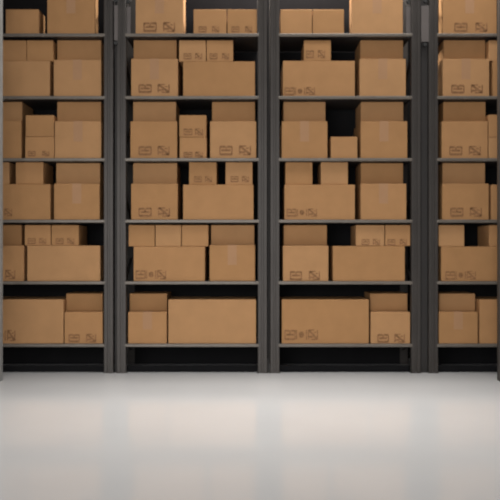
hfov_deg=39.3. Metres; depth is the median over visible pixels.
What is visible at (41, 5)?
wall
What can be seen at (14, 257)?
cardboard box
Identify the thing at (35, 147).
cardboard box
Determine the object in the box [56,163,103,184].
cardboard box
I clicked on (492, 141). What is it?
cardboard box
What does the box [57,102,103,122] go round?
cardboard box
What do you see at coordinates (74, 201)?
cardboard box
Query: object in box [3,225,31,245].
cardboard box
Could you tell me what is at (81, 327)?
cardboard box
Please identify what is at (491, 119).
cardboard box
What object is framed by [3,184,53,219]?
cardboard box
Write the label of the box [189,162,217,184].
cardboard box
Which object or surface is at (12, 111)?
cardboard box
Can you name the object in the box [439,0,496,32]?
cardboard box
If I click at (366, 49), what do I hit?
cardboard box
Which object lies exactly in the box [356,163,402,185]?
cardboard box
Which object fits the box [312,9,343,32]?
cardboard box
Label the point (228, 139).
cardboard box
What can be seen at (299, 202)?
cardboard box
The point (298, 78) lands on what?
cardboard box
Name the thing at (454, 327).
cardboard box
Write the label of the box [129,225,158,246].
cardboard box
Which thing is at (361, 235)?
cardboard box
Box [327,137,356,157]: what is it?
cardboard box
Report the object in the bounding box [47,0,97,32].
cardboard box
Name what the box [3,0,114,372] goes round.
shelving rack
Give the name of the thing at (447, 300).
cardboard box
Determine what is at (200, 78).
cardboard box
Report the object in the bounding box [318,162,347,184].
cardboard box
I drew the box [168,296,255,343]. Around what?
cardboard box
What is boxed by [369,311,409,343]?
cardboard box
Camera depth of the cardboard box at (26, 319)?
7.01 m
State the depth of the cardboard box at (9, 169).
7.04 m
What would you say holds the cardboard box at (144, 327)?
on the shelving rack at (247, 46)
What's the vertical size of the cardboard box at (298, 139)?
0.372 m
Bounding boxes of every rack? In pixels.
[0,0,2,380]
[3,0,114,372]
[114,0,267,372]
[268,0,420,372]
[421,0,496,372]
[497,0,499,380]
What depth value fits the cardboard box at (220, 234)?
7.09 m
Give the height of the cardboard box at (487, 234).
0.214 m
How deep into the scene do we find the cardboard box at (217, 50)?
7.02 m
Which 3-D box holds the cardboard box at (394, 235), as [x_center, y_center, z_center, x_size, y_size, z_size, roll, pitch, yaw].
[1.482,-0.146,7.195,0.251,0.209,0.361,0,0,0]
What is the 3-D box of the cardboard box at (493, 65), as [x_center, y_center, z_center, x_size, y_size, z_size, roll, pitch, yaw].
[2.785,-1.717,7.236,0.710,0.356,0.460,0,0,0]
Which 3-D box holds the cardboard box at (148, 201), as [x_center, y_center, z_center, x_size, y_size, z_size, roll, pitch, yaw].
[-0.958,-0.484,7.235,0.465,0.362,0.461,0,0,0]
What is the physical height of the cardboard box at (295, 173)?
0.226 m
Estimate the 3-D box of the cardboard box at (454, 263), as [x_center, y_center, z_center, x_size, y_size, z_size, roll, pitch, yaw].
[2.272,0.138,7.235,0.715,0.346,0.461,0,0,0]
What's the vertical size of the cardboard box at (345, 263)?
0.352 m
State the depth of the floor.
4.57 m
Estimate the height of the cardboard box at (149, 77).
0.378 m
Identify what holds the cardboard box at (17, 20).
on the shelving rack at (99, 232)
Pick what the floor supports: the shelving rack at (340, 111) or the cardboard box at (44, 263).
the shelving rack at (340, 111)
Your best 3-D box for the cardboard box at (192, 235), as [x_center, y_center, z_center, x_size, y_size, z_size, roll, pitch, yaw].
[-0.551,-0.143,7.196,0.264,0.214,0.360,0,0,0]
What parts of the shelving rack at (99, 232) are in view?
shelf, shelf, shelf, shelf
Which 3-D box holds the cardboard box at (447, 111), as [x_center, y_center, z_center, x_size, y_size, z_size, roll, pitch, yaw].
[2.174,-1.397,7.276,0.428,0.212,0.360,0,0,0]
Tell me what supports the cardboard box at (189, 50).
on the cardboard box at (200, 78)
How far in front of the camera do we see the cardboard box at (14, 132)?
7.01 m
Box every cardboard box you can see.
[3,40,26,60]
[3,61,53,95]
[3,102,32,122]
[3,121,25,157]
[3,162,15,183]
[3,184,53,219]
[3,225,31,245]
[3,246,26,280]
[3,296,65,343]
[6,9,44,32]
[16,162,52,184]
[25,137,54,157]
[25,225,57,245]
[26,115,56,136]
[27,40,56,64]
[27,246,103,280]
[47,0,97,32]
[52,225,86,245]
[54,60,103,95]
[54,183,103,219]
[55,121,103,157]
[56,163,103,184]
[57,40,103,62]
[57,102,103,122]
[65,310,103,343]
[66,291,103,310]
[128,310,167,343]
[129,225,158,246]
[130,121,179,157]
[130,291,170,310]
[131,59,181,95]
[131,184,181,219]
[133,102,179,123]
[133,163,180,186]
[134,40,179,63]
[134,247,207,280]
[136,0,185,32]
[156,225,183,246]
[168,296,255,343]
[179,40,206,69]
[179,115,207,139]
[180,137,208,157]
[182,225,209,246]
[183,61,254,95]
[183,185,252,219]
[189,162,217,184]
[194,9,226,32]
[207,40,233,60]
[210,121,255,157]
[210,245,254,280]
[211,225,253,244]
[212,102,254,120]
[226,162,251,184]
[227,9,256,32]
[280,9,311,32]
[280,121,326,157]
[280,296,368,343]
[281,61,354,95]
[281,246,327,280]
[282,102,324,120]
[282,185,354,219]
[282,225,326,245]
[284,162,311,184]
[301,40,330,60]
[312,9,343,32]
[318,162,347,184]
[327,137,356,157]
[328,246,404,280]
[349,0,402,32]
[351,225,383,245]
[354,121,406,157]
[355,40,402,65]
[355,59,405,95]
[355,183,405,219]
[356,102,402,125]
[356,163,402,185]
[364,291,406,310]
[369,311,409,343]
[384,225,409,245]
[438,40,484,62]
[438,59,488,95]
[438,102,484,123]
[438,121,487,157]
[438,163,484,184]
[438,184,488,219]
[438,225,463,246]
[438,247,496,280]
[438,291,474,310]
[438,311,477,343]
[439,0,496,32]
[475,296,496,343]
[478,225,496,246]
[485,40,496,62]
[485,115,496,136]
[488,137,496,157]
[489,61,496,95]
[489,185,496,219]
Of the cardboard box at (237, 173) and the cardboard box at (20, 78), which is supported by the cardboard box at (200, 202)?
the cardboard box at (237, 173)
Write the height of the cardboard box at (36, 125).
0.214 m
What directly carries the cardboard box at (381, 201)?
on the shelving rack at (340, 111)
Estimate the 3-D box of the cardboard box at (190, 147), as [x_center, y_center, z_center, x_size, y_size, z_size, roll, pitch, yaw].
[-0.570,-1.024,7.185,0.270,0.212,0.361,0,0,0]
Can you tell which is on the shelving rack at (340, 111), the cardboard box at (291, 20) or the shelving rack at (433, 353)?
the cardboard box at (291, 20)
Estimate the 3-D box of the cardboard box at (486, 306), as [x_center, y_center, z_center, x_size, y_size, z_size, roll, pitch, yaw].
[2.729,0.716,7.236,0.862,0.442,0.460,0,0,0]
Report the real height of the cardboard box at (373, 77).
0.378 m
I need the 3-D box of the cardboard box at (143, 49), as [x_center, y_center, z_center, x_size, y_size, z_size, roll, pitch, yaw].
[-0.962,-2.022,7.276,0.436,0.212,0.360,0,0,0]
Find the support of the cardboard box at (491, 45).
on the cardboard box at (493, 65)
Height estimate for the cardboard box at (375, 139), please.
0.372 m
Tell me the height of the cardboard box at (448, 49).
0.212 m
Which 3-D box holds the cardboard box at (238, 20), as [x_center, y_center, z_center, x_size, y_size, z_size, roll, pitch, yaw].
[-0.078,-2.287,7.175,0.296,0.246,0.341,0,0,0]
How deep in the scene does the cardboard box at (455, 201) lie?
7.01 m
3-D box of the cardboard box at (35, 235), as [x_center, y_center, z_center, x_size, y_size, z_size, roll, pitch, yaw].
[-2.127,-0.148,7.195,0.261,0.204,0.361,0,0,0]
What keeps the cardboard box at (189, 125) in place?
on the cardboard box at (190, 147)
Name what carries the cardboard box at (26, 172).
on the cardboard box at (20, 201)
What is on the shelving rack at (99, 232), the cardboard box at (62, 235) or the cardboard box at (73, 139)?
the cardboard box at (73, 139)
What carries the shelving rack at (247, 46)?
on the floor
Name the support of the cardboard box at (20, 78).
on the shelving rack at (99, 232)
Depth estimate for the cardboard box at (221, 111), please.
7.09 m
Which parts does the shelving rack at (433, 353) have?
tie plate, shelf, shelf, shelf, shelf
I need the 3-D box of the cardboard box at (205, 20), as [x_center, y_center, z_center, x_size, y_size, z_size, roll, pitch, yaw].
[-0.401,-2.287,7.175,0.329,0.246,0.341,0,0,0]
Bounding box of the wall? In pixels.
[3,0,438,357]
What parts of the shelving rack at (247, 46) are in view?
tie plate, tie plate, shelf, shelf, shelf, shelf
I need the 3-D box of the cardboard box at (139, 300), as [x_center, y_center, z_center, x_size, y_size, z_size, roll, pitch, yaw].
[-1.031,0.529,7.276,0.380,0.178,0.360,0,0,0]
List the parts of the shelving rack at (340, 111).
shelf, shelf, shelf, shelf, tie plate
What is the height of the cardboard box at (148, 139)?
0.372 m
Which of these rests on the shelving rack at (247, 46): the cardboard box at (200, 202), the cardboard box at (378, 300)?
the cardboard box at (200, 202)
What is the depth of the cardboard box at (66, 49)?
7.09 m
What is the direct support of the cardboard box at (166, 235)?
on the cardboard box at (150, 263)
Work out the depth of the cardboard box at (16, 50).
7.03 m
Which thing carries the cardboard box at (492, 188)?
on the shelving rack at (433, 353)
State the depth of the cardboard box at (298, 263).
7.01 m
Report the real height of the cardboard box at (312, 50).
0.206 m
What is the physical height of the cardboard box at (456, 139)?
0.372 m
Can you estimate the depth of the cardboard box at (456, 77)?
7.01 m
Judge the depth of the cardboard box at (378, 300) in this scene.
7.09 m
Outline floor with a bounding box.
[0,358,499,499]
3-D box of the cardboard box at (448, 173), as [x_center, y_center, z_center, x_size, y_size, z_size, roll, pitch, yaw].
[2.168,-0.775,7.276,0.430,0.216,0.360,0,0,0]
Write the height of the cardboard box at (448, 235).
0.214 m
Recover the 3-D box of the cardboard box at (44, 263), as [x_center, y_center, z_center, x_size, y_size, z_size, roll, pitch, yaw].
[-1.865,0.133,7.236,0.730,0.356,0.460,0,0,0]
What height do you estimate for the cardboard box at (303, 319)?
0.442 m
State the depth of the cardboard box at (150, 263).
7.01 m
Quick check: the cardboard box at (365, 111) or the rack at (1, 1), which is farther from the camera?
the cardboard box at (365, 111)
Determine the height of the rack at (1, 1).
4.350 m
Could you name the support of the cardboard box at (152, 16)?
on the shelving rack at (247, 46)
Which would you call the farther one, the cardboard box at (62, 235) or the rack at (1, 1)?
the cardboard box at (62, 235)
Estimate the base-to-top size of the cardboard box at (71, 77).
0.368 m
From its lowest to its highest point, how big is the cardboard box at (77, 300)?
0.178 m
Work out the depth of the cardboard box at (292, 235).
7.09 m
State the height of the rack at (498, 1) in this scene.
4.350 m
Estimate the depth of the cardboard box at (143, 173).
7.09 m
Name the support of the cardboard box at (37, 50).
on the cardboard box at (20, 78)
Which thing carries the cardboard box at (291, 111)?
on the cardboard box at (298, 139)
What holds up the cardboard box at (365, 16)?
on the shelving rack at (340, 111)
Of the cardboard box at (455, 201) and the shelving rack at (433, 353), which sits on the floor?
the shelving rack at (433, 353)
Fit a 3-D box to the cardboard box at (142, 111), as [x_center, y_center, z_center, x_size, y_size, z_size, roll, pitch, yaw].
[-0.967,-1.397,7.276,0.436,0.212,0.360,0,0,0]
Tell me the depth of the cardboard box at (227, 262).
7.01 m

